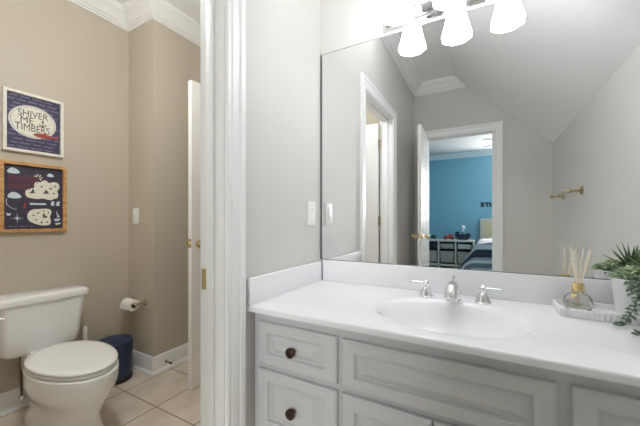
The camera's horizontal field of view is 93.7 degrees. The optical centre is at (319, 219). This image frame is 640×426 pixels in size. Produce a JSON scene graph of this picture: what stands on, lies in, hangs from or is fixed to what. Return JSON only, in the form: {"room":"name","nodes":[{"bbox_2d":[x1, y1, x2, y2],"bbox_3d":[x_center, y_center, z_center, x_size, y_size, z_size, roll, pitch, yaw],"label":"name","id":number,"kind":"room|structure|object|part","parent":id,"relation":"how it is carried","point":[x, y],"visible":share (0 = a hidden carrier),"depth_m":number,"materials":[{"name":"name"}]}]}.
{"room":"bathroom","nodes":[
{"label":"bathroom","id":0,"kind":"room"},
{"bbox_2d":[0,0,128,393],"bbox_3d":[-1.986,-0.235,1.688,0.100,2.770,1.690,0,0,29],"label":"wall","id":1,"kind":"structure","parent":0,"point":[57,50],"depth_m":2.11,"materials":[{"name":"beige paint"}]},
{"bbox_2d":[2,86,63,157],"bbox_3d":[-1.802,-0.603,1.895,0.021,0.371,0.291,0,0,29],"label":"framed print","id":2,"kind":"object","parent":1,"relation":"attached to","point":[31,123],"visible":1,"depth_m":1.88,"materials":[{"name":"paper"}]},
{"bbox_2d":[0,159,66,232],"bbox_3d":[-1.800,-0.140,1.895,0.023,0.432,0.322,0,0,29],"label":"framed print","id":3,"kind":"object","parent":1,"relation":"attached to","point":[33,196],"visible":1,"depth_m":1.89,"materials":[{"name":"black paper"}]},
{"bbox_2d":[0,360,200,425],"bbox_3d":[-0.570,1.200,0.950,3.293,0.100,3.310,0,0,29],"label":"floor","id":4,"kind":"structure","parent":0,"point":[164,398],"depth_m":1.89,"materials":[{"name":"tile"}]},
{"bbox_2d":[0,284,118,425],"bbox_3d":[-1.445,0.794,1.689,0.844,0.711,0.456,0,0,29],"label":"toilet","id":5,"kind":"object","parent":4,"relation":"on","point":[67,381],"visible":1,"depth_m":1.64,"materials":[{"name":"white ceramic"}]},
{"bbox_3d":[-1.720,0.636,1.841,0.193,0.296,0.416,0,0,29],"label":"tank","id":6,"kind":"part","parent":5,"relation":"part of","materials":[{"name":"white ceramic"}]},
{"bbox_3d":[-1.717,0.463,1.839,0.211,0.048,0.456,0,0,29],"label":"tank lid","id":7,"kind":"part","parent":5,"relation":"part of","materials":[{"name":"white ceramic"}]},
{"bbox_3d":[-1.336,0.767,1.629,0.565,0.019,0.350,0,0,29],"label":"seat","id":8,"kind":"part","parent":5,"relation":"part of","materials":[{"name":"white plastic"}]},
{"bbox_3d":[-1.335,0.746,1.628,0.570,0.025,0.354,0,0,29],"label":"lid","id":9,"kind":"part","parent":5,"relation":"part of","materials":[{"name":"white plastic"}]},
{"bbox_2d":[82,326,87,339],"bbox_3d":[-1.641,0.944,2.094,0.100,0.412,0.100,0,0,29],"label":"toilet brush","id":10,"kind":"object","parent":4,"relation":"on","point":[84,330],"visible":0.17,"depth_m":2.08,"materials":[{"name":"white plastic"}]},
{"bbox_2d":[99,334,132,384],"bbox_3d":[-1.488,1.003,2.159,0.233,0.294,0.251,0,0,29],"label":"trash can","id":11,"kind":"object","parent":4,"relation":"on","point":[123,343],"visible":0.56,"depth_m":2.13,"materials":[{"name":"blue plastic"}]},
{"bbox_3d":[-1.484,0.877,2.167,0.231,0.042,0.231,0,0,29],"label":"lid","id":12,"kind":"part","parent":11,"relation":"part of","materials":[{"name":"blue plastic"}]},
{"bbox_2d":[255,313,639,425],"bbox_3d":[0.457,0.741,1.008,1.347,0.816,0.566,0,0,29],"label":"vanity cabinet","id":13,"kind":"object","parent":4,"relation":"on","point":[307,374],"visible":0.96,"depth_m":0.85,"materials":[{"name":"grey paint"}]},
{"bbox_3d":[-0.097,0.650,1.008,0.036,0.036,0.032,0,0,29],"label":"knob","id":14,"kind":"part","parent":13,"relation":"part of","materials":[{"name":"brown metal"}]},
{"bbox_3d":[-0.097,0.445,1.008,0.036,0.036,0.032,0,0,29],"label":"knob","id":15,"kind":"part","parent":13,"relation":"part of","materials":[{"name":"brown metal"}]},
{"bbox_3d":[-0.085,0.650,1.029,0.321,0.216,0.022,0,0,29],"label":"drawer","id":16,"kind":"part","parent":13,"relation":"part of","materials":[{"name":"grey paint"}]},
{"bbox_3d":[-0.085,0.445,1.029,0.321,0.150,0.022,0,0,29],"label":"drawer","id":17,"kind":"part","parent":13,"relation":"part of","materials":[{"name":"grey paint"}]},
{"bbox_3d":[0.187,0.775,0.878,0.268,0.466,0.022,0,0,29],"label":"cabinet door","id":18,"kind":"part","parent":13,"relation":"part of","materials":[{"name":"grey paint"}]},
{"bbox_2d":[247,259,639,386],"bbox_3d":[0.459,0.337,1.014,1.350,0.261,0.559,0,0,29],"label":"countertop","id":19,"kind":"structure","parent":13,"relation":"on","point":[521,324],"depth_m":1.07,"materials":[{"name":"white stone"}]},
{"bbox_2d":[376,299,535,337],"bbox_3d":[0.425,0.392,0.997,0.479,0.151,0.369,0,0,29],"label":"basin","id":20,"kind":"object","parent":19,"relation":"in","point":[464,319],"depth_m":1.09,"materials":[{"name":"white ceramic"}]},
{"bbox_2d":[408,276,504,304],"bbox_3d":[0.502,0.267,1.141,0.345,0.091,0.149,0,0,29],"label":"faucet","id":21,"kind":"object","parent":19,"relation":"on","point":[452,292],"visible":1,"depth_m":1.12,"materials":[{"name":"silver metal"}]},
{"bbox_3d":[0.402,0.259,1.243,0.071,0.012,0.011,0,0,24],"label":"lever","id":22,"kind":"part","parent":21,"relation":"part of","materials":[{"name":"silver metal"}]},
{"bbox_3d":[0.434,0.278,1.229,0.058,0.068,0.058,0,0,29],"label":"handle","id":23,"kind":"part","parent":21,"relation":"part of","materials":[{"name":"silver metal"}]},
{"bbox_3d":[0.502,0.272,1.141,0.062,0.080,0.149,0,0,29],"label":"spout","id":24,"kind":"part","parent":21,"relation":"part of","materials":[{"name":"silver metal"}]},
{"bbox_3d":[0.613,0.278,1.129,0.058,0.068,0.058,0,0,29],"label":"handle","id":25,"kind":"part","parent":21,"relation":"part of","materials":[{"name":"silver metal"}]},
{"bbox_3d":[0.642,0.259,1.110,0.071,0.012,0.011,0,0,34],"label":"lever","id":26,"kind":"part","parent":21,"relation":"part of","materials":[{"name":"silver metal"}]},
{"bbox_2d":[552,299,639,325],"bbox_3d":[0.961,0.297,0.942,0.354,0.028,0.137,0,0,29],"label":"tray","id":27,"kind":"object","parent":19,"relation":"on","point":[600,312],"visible":0.63,"depth_m":0.95,"materials":[{"name":"white ceramic"}]},
{"bbox_2d":[563,248,593,310],"bbox_3d":[0.862,0.200,1.003,0.079,0.206,0.079,0,0,29],"label":"reed diffuser","id":28,"kind":"object","parent":27,"relation":"on","point":[576,298],"visible":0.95,"depth_m":0.99,"materials":[{"name":"clear glass"}]},
{"bbox_2d":[563,290,593,310],"bbox_3d":[0.862,0.263,1.003,0.079,0.080,0.079,0,0,29],"label":"bottle","id":29,"kind":"object","parent":28,"relation":"attached to","point":[574,299],"depth_m":0.98,"materials":[{"name":"clear glass"}]},
{"bbox_2d":[607,247,639,335],"bbox_3d":[0.950,0.194,0.902,0.291,0.232,0.168,0,0,-19],"label":"potted succulent","id":30,"kind":"object","parent":27,"relation":"on","point":[625,282],"visible":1,"depth_m":0.91,"materials":[{"name":"green plant"}]},
{"bbox_2d":[610,277,639,316],"bbox_3d":[0.987,0.242,0.930,0.125,0.120,0.125,0,0,29],"label":"pot","id":31,"kind":"object","parent":30,"relation":"attached to","point":[622,287],"depth_m":0.92,"materials":[{"name":"white ceramic"}]},
{"bbox_3d":[0.424,0.775,0.747,0.266,0.466,0.022,0,0,29],"label":"cabinet door","id":32,"kind":"part","parent":13,"relation":"part of","materials":[{"name":"grey paint"}]},
{"bbox_3d":[0.729,0.445,0.578,0.379,0.150,0.022,0,0,29],"label":"drawer","id":33,"kind":"part","parent":13,"relation":"part of","materials":[{"name":"grey paint"}]},
{"bbox_2d":[115,0,200,24],"bbox_3d":[-0.850,-1.645,2.059,1.730,0.050,3.440,0,0,29],"label":"ceiling","id":34,"kind":"structure","parent":0,"point":[191,8],"depth_m":2.28,"materials":[{"name":"white paint"}]},
{"bbox_2d":[129,19,200,356],"bbox_3d":[-1.229,-0.235,2.720,0.425,2.770,0.850,0,0,29],"label":"wall","id":35,"kind":"structure","parent":0,"point":[162,62],"depth_m":2.34,"materials":[{"name":"beige paint"}]},
{"bbox_2d":[0,343,187,416],"bbox_3d":[-1.024,1.087,1.641,1.630,0.126,2.340,0,0,29],"label":"baseboard","id":36,"kind":"structure","parent":35,"relation":"attached to","point":[10,402],"depth_m":2.26,"materials":[{"name":"white paint"}]},
{"bbox_2d":[68,0,200,47],"bbox_3d":[-1.024,-1.562,1.641,1.630,0.116,2.340,0,0,29],"label":"trim","id":37,"kind":"structure","parent":35,"relation":"attached to","point":[129,15],"depth_m":2.27,"materials":[{"name":"white paint"}]},
{"bbox_2d":[133,208,138,223],"bbox_3d":[-1.443,-0.032,2.344,0.071,0.120,0.016,0,0,29],"label":"light switch","id":38,"kind":"object","parent":35,"relation":"attached to","point":[135,210],"visible":1,"depth_m":2.34,"materials":[{"name":"white plastic"}]},
{"bbox_2d":[131,297,146,305],"bbox_3d":[-1.425,0.628,2.294,0.204,0.048,0.084,0,0,29],"label":"paper holder","id":39,"kind":"object","parent":35,"relation":"attached to","point":[144,302],"visible":0.57,"depth_m":2.27,"materials":[{"name":"gold metal"}]},
{"bbox_2d":[120,298,138,310],"bbox_3d":[-1.439,0.639,2.268,0.106,0.086,0.089,0,0,29],"label":"toilet paper","id":40,"kind":"object","parent":39,"relation":"hanging from","point":[126,303],"visible":0.93,"depth_m":2.24,"materials":[{"name":"white paper"}]},
{"bbox_3d":[-1.356,0.628,2.256,0.048,0.048,0.084,0,0,29],"label":"post","id":41,"kind":"part","parent":39,"relation":"part of","materials":[{"name":"gold metal"}]},
{"bbox_2d":[246,0,320,425],"bbox_3d":[-0.449,-0.235,0.883,0.110,2.770,3.110,0,0,29],"label":"wall","id":42,"kind":"structure","parent":0,"point":[283,37],"depth_m":1.27,"materials":[{"name":"grey paint"}]},
{"bbox_2d":[201,0,245,425],"bbox_3d":[-0.546,0.060,0.707,0.150,2.179,0.907,0,0,29],"label":"trim","id":43,"kind":"structure","parent":42,"relation":"attached to","point":[223,22],"depth_m":1.02,"materials":[{"name":"white paint"}]},
{"bbox_3d":[-0.400,0.206,1.042,0.032,0.072,0.003,0,0,29],"label":"strike plate","id":44,"kind":"part","parent":43,"relation":"part of","materials":[{"name":"gold metal"}]},
{"bbox_2d":[307,201,315,225],"bbox_3d":[-0.040,-0.032,1.496,0.010,0.120,0.076,0,0,29],"label":"wall plate","id":45,"kind":"object","parent":42,"relation":"attached to","point":[311,206],"visible":1,"depth_m":1.49,"materials":[{"name":"white plastic"}]},
{"bbox_2d":[321,0,500,278],"bbox_3d":[0.620,-0.235,1.303,1.353,2.770,0.100,0,0,29],"label":"wall","id":46,"kind":"structure","parent":0,"point":[344,23],"depth_m":1.50,"materials":[{"name":"grey paint"}]},
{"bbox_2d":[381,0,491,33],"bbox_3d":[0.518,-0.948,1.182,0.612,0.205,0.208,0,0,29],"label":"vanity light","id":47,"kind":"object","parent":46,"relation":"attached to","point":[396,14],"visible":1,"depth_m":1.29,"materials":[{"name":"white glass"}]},
{"bbox_3d":[0.324,-0.929,1.244,0.127,0.166,0.127,0,0,29],"label":"lamp shade","id":48,"kind":"part","parent":47,"relation":"part of","materials":[{"name":"white glass"}]},
{"bbox_3d":[0.499,-0.929,1.147,0.127,0.166,0.127,0,0,29],"label":"lamp shade","id":49,"kind":"part","parent":47,"relation":"part of","materials":[{"name":"white glass"}]},
{"bbox_2d":[323,259,614,304],"bbox_3d":[0.599,0.259,1.245,1.329,0.106,0.019,0,0,29],"label":"backsplash","id":50,"kind":"structure","parent":46,"relation":"attached to","point":[530,288],"depth_m":1.23,"materials":[{"name":"white stone"}]},
{"bbox_2d":[320,0,639,279],"bbox_3d":[0.544,-0.331,1.283,1.234,1.073,0.007,0,0,29],"label":"wall mirror","id":51,"kind":"object","parent":46,"relation":"attached to","point":[503,135],"visible":1,"depth_m":1.20,"materials":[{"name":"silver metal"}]},
{"bbox_3d":[-0.073,-0.235,3.023,1.505,2.770,1.000,0,0,29],"label":"wall","id":52,"kind":"structure","parent":0,"visible":0},
{"bbox_2d":[187,80,200,389],"bbox_3d":[-0.698,0.100,2.348,0.179,2.085,0.763,0,0,29],"label":"door","id":53,"kind":"structure","parent":52,"relation":"in","point":[194,88],"depth_m":2.04,"materials":[{"name":"white paint"}]},
{"bbox_3d":[-0.801,0.165,2.051,0.072,0.060,0.060,0,0,29],"label":"knob","id":54,"kind":"part","parent":53,"relation":"part of","materials":[{"name":"gold metal"}]}
]}

